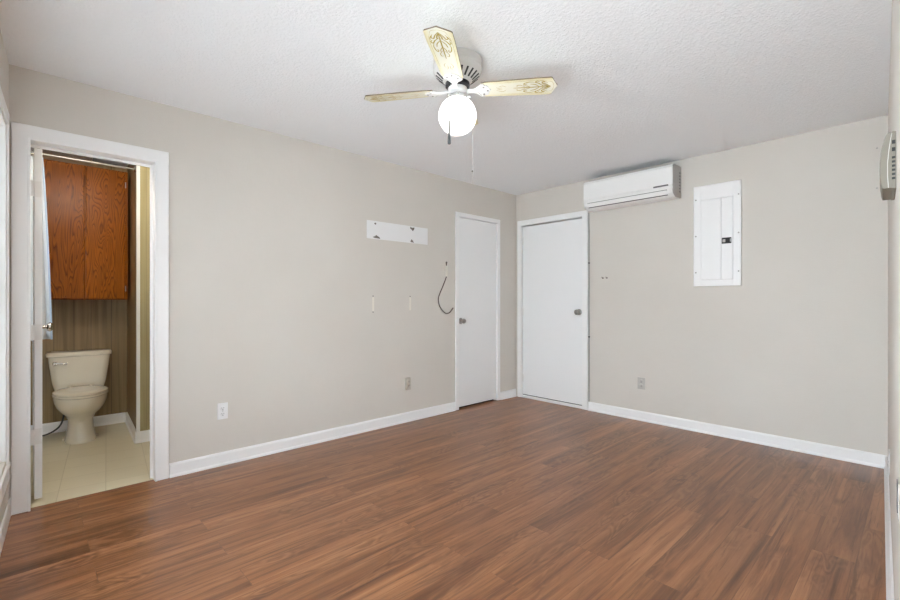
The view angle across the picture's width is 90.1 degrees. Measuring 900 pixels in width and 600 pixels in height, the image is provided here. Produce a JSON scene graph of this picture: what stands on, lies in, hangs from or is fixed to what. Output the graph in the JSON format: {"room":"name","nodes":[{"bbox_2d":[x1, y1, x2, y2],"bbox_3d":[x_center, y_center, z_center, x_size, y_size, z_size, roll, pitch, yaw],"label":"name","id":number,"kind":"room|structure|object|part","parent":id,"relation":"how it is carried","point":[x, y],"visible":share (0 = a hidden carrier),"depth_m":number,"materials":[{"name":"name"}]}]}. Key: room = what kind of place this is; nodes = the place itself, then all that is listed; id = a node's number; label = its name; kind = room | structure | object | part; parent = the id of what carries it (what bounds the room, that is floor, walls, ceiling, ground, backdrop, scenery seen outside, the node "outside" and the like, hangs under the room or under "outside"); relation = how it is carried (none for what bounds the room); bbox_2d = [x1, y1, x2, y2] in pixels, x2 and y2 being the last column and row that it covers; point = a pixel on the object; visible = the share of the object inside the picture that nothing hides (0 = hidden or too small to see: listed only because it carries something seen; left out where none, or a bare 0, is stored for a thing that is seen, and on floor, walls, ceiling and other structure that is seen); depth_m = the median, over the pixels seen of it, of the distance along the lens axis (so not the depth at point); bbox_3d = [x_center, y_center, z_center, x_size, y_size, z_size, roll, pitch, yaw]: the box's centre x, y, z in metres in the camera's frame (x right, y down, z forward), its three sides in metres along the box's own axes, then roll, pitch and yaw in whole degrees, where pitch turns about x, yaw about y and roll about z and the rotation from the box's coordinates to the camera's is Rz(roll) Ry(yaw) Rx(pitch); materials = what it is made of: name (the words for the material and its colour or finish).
{"room":"empty bedroom","nodes":[
{"label":"empty bedroom","id":0,"kind":"room"},
{"bbox_2d":[0,30,8,525],"bbox_3d":[-1.304,-0.059,1.069,0.115,2.434,3.700,0,0,-40],"label":"wall","id":1,"kind":"structure","parent":0,"point":[4,64],"depth_m":2.25,"materials":[{"name":"beige paint"}]},
{"bbox_2d":[0,86,10,505],"bbox_3d":[-1.803,-0.019,1.665,0.127,1.925,1.741,0,0,-40],"label":"window","id":2,"kind":"structure","parent":1,"relation":"in","point":[4,114],"depth_m":2.29,"materials":[{"name":"white"}]},
{"bbox_3d":[-1.808,-0.029,1.661,0.115,1.765,1.595,0,0,-40],"label":"frame","id":3,"kind":"part","parent":2,"relation":"part of","materials":[{"name":"white"}]},
{"bbox_3d":[-1.793,0.861,1.673,0.102,0.025,1.741,0,0,-40],"label":"sill","id":4,"kind":"part","parent":2,"relation":"part of","materials":[{"name":"white wood"}]},
{"bbox_2d":[0,499,10,554],"bbox_3d":[-1.269,1.113,1.125,0.009,0.091,3.380,0,0,-40],"label":"baseboard","id":5,"kind":"structure","parent":1,"relation":"attached to","point":[6,518],"depth_m":2.20,"materials":[{"name":"white wood"}]},
{"bbox_2d":[31,153,126,424],"bbox_3d":[-3.513,-0.059,3.969,1.900,2.434,0.100,0,0,-44],"label":"wall","id":6,"kind":"structure","parent":0,"point":[77,324],"depth_m":4.13,"materials":[{"name":"brown wood"}]},
{"bbox_2d":[31,412,125,434],"bbox_3d":[-3.560,1.113,3.842,1.287,0.091,0.020,0,0,-44],"label":"baseboard","id":7,"kind":"structure","parent":6,"relation":"attached to","point":[116,418],"depth_m":4.14,"materials":[{"name":"white wood"}]},
{"bbox_2d":[43,159,127,299],"bbox_3d":[-3.229,-0.582,3.951,0.609,1.150,0.317,0,0,-44],"label":"upper cabinet","id":8,"kind":"object","parent":6,"relation":"attached to","point":[87,206],"visible":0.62,"depth_m":3.85,"materials":[{"name":"brown wood"}]},
{"bbox_3d":[-3.236,-0.580,3.739,0.291,1.130,0.019,0,0,-44],"label":"door","id":9,"kind":"part","parent":8,"relation":"part of","materials":[{"name":"brown wood"}]},
{"bbox_3d":[-3.022,-0.580,3.942,0.275,1.130,0.019,0,0,-44],"label":"door","id":10,"kind":"part","parent":8,"relation":"part of","materials":[{"name":"brown wood"}]},
{"bbox_2d":[127,164,135,427],"bbox_3d":[-2.708,-0.059,4.090,0.365,2.434,0.834,0,0,-44],"label":"wall","id":11,"kind":"structure","parent":0,"point":[131,302],"depth_m":4.00,"materials":[{"name":"grey paint"}]},
{"bbox_2d":[125,412,135,442],"bbox_3d":[-2.825,1.113,3.970,0.020,0.091,0.849,0,0,-40],"label":"baseboard","id":12,"kind":"structure","parent":11,"relation":"attached to","point":[128,421],"depth_m":3.94,"materials":[{"name":"white wood"}]},
{"bbox_2d":[136,165,139,431],"bbox_3d":[-2.543,-0.102,3.661,0.024,2.349,0.022,0,0,-44],"label":"trim","id":13,"kind":"structure","parent":11,"relation":"attached to","point":[137,166],"depth_m":3.65,"materials":[{"name":"white wood"}]},
{"bbox_2d":[140,166,149,430],"bbox_3d":[-2.417,-0.059,3.783,0.365,2.434,0.012,0,0,-44],"label":"wall","id":14,"kind":"structure","parent":0,"point":[144,171],"depth_m":3.69,"materials":[{"name":"beige paint"}]},
{"bbox_2d":[135,430,149,443],"bbox_3d":[-2.415,1.113,3.763,0.370,0.091,0.020,0,0,-44],"label":"baseboard","id":15,"kind":"structure","parent":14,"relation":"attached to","point":[141,436],"depth_m":3.67,"materials":[{"name":"white wood"}]},
{"bbox_2d":[9,64,515,498],"bbox_3d":[-1.052,-0.059,3.779,5.250,2.434,0.135,0,0,-44],"label":"wall","id":16,"kind":"structure","parent":0,"point":[275,272],"depth_m":3.47,"materials":[{"name":"beige paint"}]},
{"bbox_2d":[31,148,52,498],"bbox_3d":[-2.560,0.133,2.821,0.103,2.020,0.613,0,0,-42],"label":"door","id":17,"kind":"structure","parent":16,"relation":"in","point":[36,183],"depth_m":2.59,"materials":[{"name":"white paint"}]},
{"bbox_2d":[11,122,168,514],"bbox_3d":[-2.140,0.097,2.716,0.735,2.123,0.139,0,0,-44],"label":"door frame","id":18,"kind":"structure","parent":16,"relation":"attached to","point":[24,137],"depth_m":2.48,"materials":[{"name":"white wood"}]},
{"bbox_2d":[217,402,227,419],"bbox_3d":[-1.599,0.778,3.160,0.070,0.114,0.009,0,0,-44],"label":"wall outlet","id":19,"kind":"object","parent":16,"relation":"attached to","point":[222,408],"visible":1,"depth_m":3.15,"materials":[{"name":"white plastic"}]},
{"bbox_2d":[10,389,515,515],"bbox_3d":[-0.788,1.113,3.923,4.370,0.091,0.020,0,0,-44],"label":"baseboard","id":20,"kind":"structure","parent":16,"relation":"attached to","point":[184,467],"depth_m":3.55,"materials":[{"name":"white wood"}]},
{"bbox_2d":[367,220,427,244],"bbox_3d":[-0.480,-0.635,4.225,0.710,0.162,0.005,0,0,-44],"label":"board","id":21,"kind":"object","parent":16,"relation":"attached to","point":[375,229],"depth_m":4.20,"materials":[{"name":"white paint"}]},
{"bbox_2d":[405,377,410,389],"bbox_3d":[-0.400,0.794,4.283,0.050,0.114,0.031,0,0,-44],"label":"wall outlet","id":22,"kind":"object","parent":16,"relation":"attached to","point":[407,380],"visible":1,"depth_m":4.27,"materials":[{"name":"beige plastic"}]},
{"bbox_2d":[438,261,452,313],"bbox_3d":[-0.048,-0.132,4.628,0.214,0.543,0.027,0,0,-44],"label":"loose cable","id":23,"kind":"object","parent":16,"relation":"attached to","point":[446,261],"visible":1,"depth_m":4.62,"materials":[{"name":"brown plastic"}]},
{"bbox_2d":[455,212,499,409],"bbox_3d":[0.296,0.110,5.003,0.722,2.096,0.176,0,0,-44],"label":"door","id":24,"kind":"structure","parent":16,"relation":"in","point":[477,238],"depth_m":4.98,"materials":[{"name":"white wood"}]},
{"bbox_2d":[0,396,885,599],"bbox_3d":[-0.455,1.208,3.136,5.290,0.100,5.620,0,0,-44],"label":"floor","id":25,"kind":"structure","parent":0,"point":[514,498],"depth_m":2.37,"materials":[{"name":"brown wood"}]},
{"bbox_2d":[42,348,111,444],"bbox_3d":[-3.150,0.798,3.731,0.572,0.719,0.718,0,0,-41],"label":"toilet","id":26,"kind":"object","parent":25,"relation":"on","point":[78,377],"visible":0.98,"depth_m":3.77,"materials":[{"name":"beige ceramic"}]},
{"bbox_3d":[-3.292,0.533,3.787,0.100,0.032,0.026,0,0,-31],"label":"flush lever","id":27,"kind":"part","parent":26,"relation":"part of","materials":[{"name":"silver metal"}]},
{"bbox_3d":[-3.266,0.634,3.959,0.420,0.304,0.211,0,0,-41],"label":"tank","id":28,"kind":"part","parent":26,"relation":"part of","materials":[{"name":"beige ceramic"}]},
{"bbox_3d":[-3.263,0.461,3.956,0.446,0.043,0.228,0,0,-41],"label":"tank lid","id":29,"kind":"part","parent":26,"relation":"part of","materials":[{"name":"beige ceramic"}]},
{"bbox_3d":[-3.025,0.761,3.683,0.362,0.018,0.482,0,0,-41],"label":"seat","id":30,"kind":"part","parent":26,"relation":"part of","materials":[{"name":"beige ceramic"}]},
{"bbox_3d":[-3.027,0.739,3.686,0.360,0.022,0.485,0,0,-41],"label":"lid","id":31,"kind":"part","parent":26,"relation":"part of","materials":[{"name":"beige ceramic"}]},
{"bbox_3d":[-3.053,0.965,3.715,0.352,0.387,0.546,0,0,-41],"label":"bowl","id":32,"kind":"part","parent":26,"relation":"part of","materials":[{"name":"beige ceramic"}]},
{"bbox_2d":[0,0,891,194],"bbox_3d":[-0.493,-1.326,3.147,5.550,0.100,5.750,0,0,-44],"label":"ceiling","id":33,"kind":"structure","parent":0,"point":[641,83],"depth_m":2.45,"materials":[{"name":"white paint"}]},
{"bbox_2d":[364,26,556,184],"bbox_3d":[0.036,-0.954,2.382,0.786,0.644,0.777,0,0,-36],"label":"ceiling fan","id":34,"kind":"object","parent":33,"relation":"hanging from","point":[456,68],"visible":1,"depth_m":2.31,"materials":[{"name":"white metal"}]},
{"bbox_3d":[-0.279,-1.108,2.436,0.390,0.006,0.132,-1,10,9],"label":"blade","id":35,"kind":"part","parent":34,"relation":"part of","materials":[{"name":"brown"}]},
{"bbox_3d":[-0.021,-1.134,2.068,0.132,0.006,0.390,11,-1,11],"label":"blade","id":36,"kind":"part","parent":34,"relation":"part of","materials":[{"name":"beige wood"}]},
{"bbox_3d":[0.040,-0.977,2.385,0.201,0.195,0.201,0,0,-44],"label":"globe","id":37,"kind":"part","parent":34,"relation":"part of","materials":[{"name":"white glass"}]},
{"bbox_3d":[0.100,-0.874,2.441,0.065,0.483,0.002,0,0,-44],"label":"pull chain","id":38,"kind":"part","parent":34,"relation":"part of","materials":[{"name":"grey metal"}]},
{"bbox_3d":[0.359,-1.108,2.334,0.390,0.006,0.132,1,-10,9],"label":"blade","id":39,"kind":"part","parent":34,"relation":"part of","materials":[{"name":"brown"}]},
{"bbox_2d":[516,115,887,455],"bbox_3d":[2.002,-0.059,4.268,0.135,2.434,3.360,0,0,-43],"label":"wall","id":40,"kind":"structure","parent":0,"point":[798,349],"depth_m":3.62,"materials":[{"name":"beige paint"}]},
{"bbox_2d":[517,210,587,409],"bbox_3d":[1.164,0.102,5.106,0.173,2.113,0.935,0,0,-43],"label":"door","id":41,"kind":"structure","parent":40,"relation":"in","point":[552,251],"depth_m":5.07,"materials":[{"name":"white wood"}]},
{"bbox_3d":[1.179,1.143,5.124,0.127,0.030,0.809,0,0,-43],"label":"sill","id":42,"kind":"part","parent":41,"relation":"part of","materials":[{"name":"white"}]},
{"bbox_2d":[584,164,680,211],"bbox_3d":[1.725,-1.068,4.317,0.202,0.294,0.874,0,0,-43],"label":"air conditioner","id":43,"kind":"object","parent":40,"relation":"attached to","point":[662,183],"visible":1,"depth_m":4.20,"materials":[{"name":"white plastic"}]},
{"bbox_3d":[1.659,-0.997,4.255,0.012,0.029,0.865,0,0,-43],"label":"trim","id":44,"kind":"part","parent":43,"relation":"part of","materials":[{"name":"white plastic"}]},
{"bbox_3d":[1.658,-1.101,4.254,0.015,0.169,0.865,0,0,-43],"label":"panel","id":45,"kind":"part","parent":43,"relation":"part of","materials":[{"name":"white plastic"}]},
{"bbox_2d":[638,377,644,389],"bbox_3d":[1.845,0.798,4.331,0.009,0.114,0.075,0,0,-43],"label":"wall outlet","id":46,"kind":"object","parent":40,"relation":"attached to","point":[641,381],"visible":1,"depth_m":4.33,"materials":[{"name":"grey plastic"}]},
{"bbox_2d":[693,179,740,285],"bbox_3d":[2.286,-0.564,3.850,0.023,0.877,0.364,0,0,-43],"label":"breaker panel","id":47,"kind":"object","parent":40,"relation":"attached to","point":[716,207],"visible":1,"depth_m":3.84,"materials":[{"name":"white metal"}]},
{"bbox_3d":[2.259,-0.527,3.885,0.016,0.694,0.156,0,0,-43],"label":"door","id":48,"kind":"part","parent":47,"relation":"part of","materials":[{"name":"white metal"}]},
{"bbox_2d":[588,402,886,468],"bbox_3d":[2.231,1.113,3.911,0.020,0.091,2.257,0,0,-43],"label":"baseboard","id":49,"kind":"structure","parent":40,"relation":"attached to","point":[824,450],"depth_m":3.66,"materials":[{"name":"white wood"}]},
{"bbox_2d":[888,0,899,599],"bbox_3d":[1.428,-0.059,1.355,0.115,2.434,4.700,0,0,44],"label":"wall","id":50,"kind":"structure","parent":0,"point":[894,75],"depth_m":1.59,"materials":[{"name":"beige paint"}]},
{"bbox_2d":[879,131,895,199],"bbox_3d":[1.462,-0.442,1.500,0.038,0.179,0.239,0,0,44],"label":"door chime","id":51,"kind":"object","parent":50,"relation":"attached to","point":[887,171],"visible":1,"depth_m":1.42,"materials":[{"name":"beige plastic"}]},
{"bbox_3d":[1.472,-0.442,1.490,0.010,0.179,0.236,0,0,44],"label":"plate","id":52,"kind":"part","parent":51,"relation":"part of","materials":[{"name":"white plastic"}]},
{"bbox_2d":[884,456,893,599],"bbox_3d":[1.424,1.113,1.448,0.020,0.091,4.530,0,0,44],"label":"baseboard","id":53,"kind":"structure","parent":50,"relation":"attached to","point":[888,537],"depth_m":2.05,"materials":[{"name":"white wood"}]},
{"bbox_2d":[888,449,889,474],"bbox_3d":[2.334,0.858,2.388,0.009,0.122,0.070,0,0,44],"label":"wall outlet","id":54,"kind":"object","parent":50,"relation":"attached to","point":[888,449],"visible":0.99,"depth_m":2.37,"materials":[{"name":"white plastic"}]},
{"bbox_2d":[897,478,898,521],"bbox_3d":[1.198,0.531,1.201,0.004,0.096,0.070,0,0,44],"label":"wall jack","id":55,"kind":"object","parent":50,"relation":"attached to","point":[897,478],"visible":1,"depth_m":1.18,"materials":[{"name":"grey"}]},
{"bbox_3d":[-3.569,-0.059,2.720,0.100,2.434,1.835,0,0,-44],"label":"wall","id":56,"kind":"structure","parent":0,"visible":0},
{"bbox_2d":[31,151,135,172],"bbox_3d":[-3.067,-1.077,3.234,1.335,0.050,0.050,0,0,-44],"label":"curtain rod","id":57,"kind":"object","parent":56,"relation":"attached to","point":[134,168],"visible":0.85,"depth_m":3.49,"materials":[{"name":"silver metal"}]},
{"bbox_2d":[31,150,52,340],"bbox_3d":[-3.059,-0.399,3.248,0.278,1.389,0.077,0,0,-44],"label":"curtain","id":58,"kind":"object","parent":57,"relation":"hanging from","point":[46,282],"visible":0.22,"depth_m":3.31,"materials":[{"name":"white fabric"}]}
]}

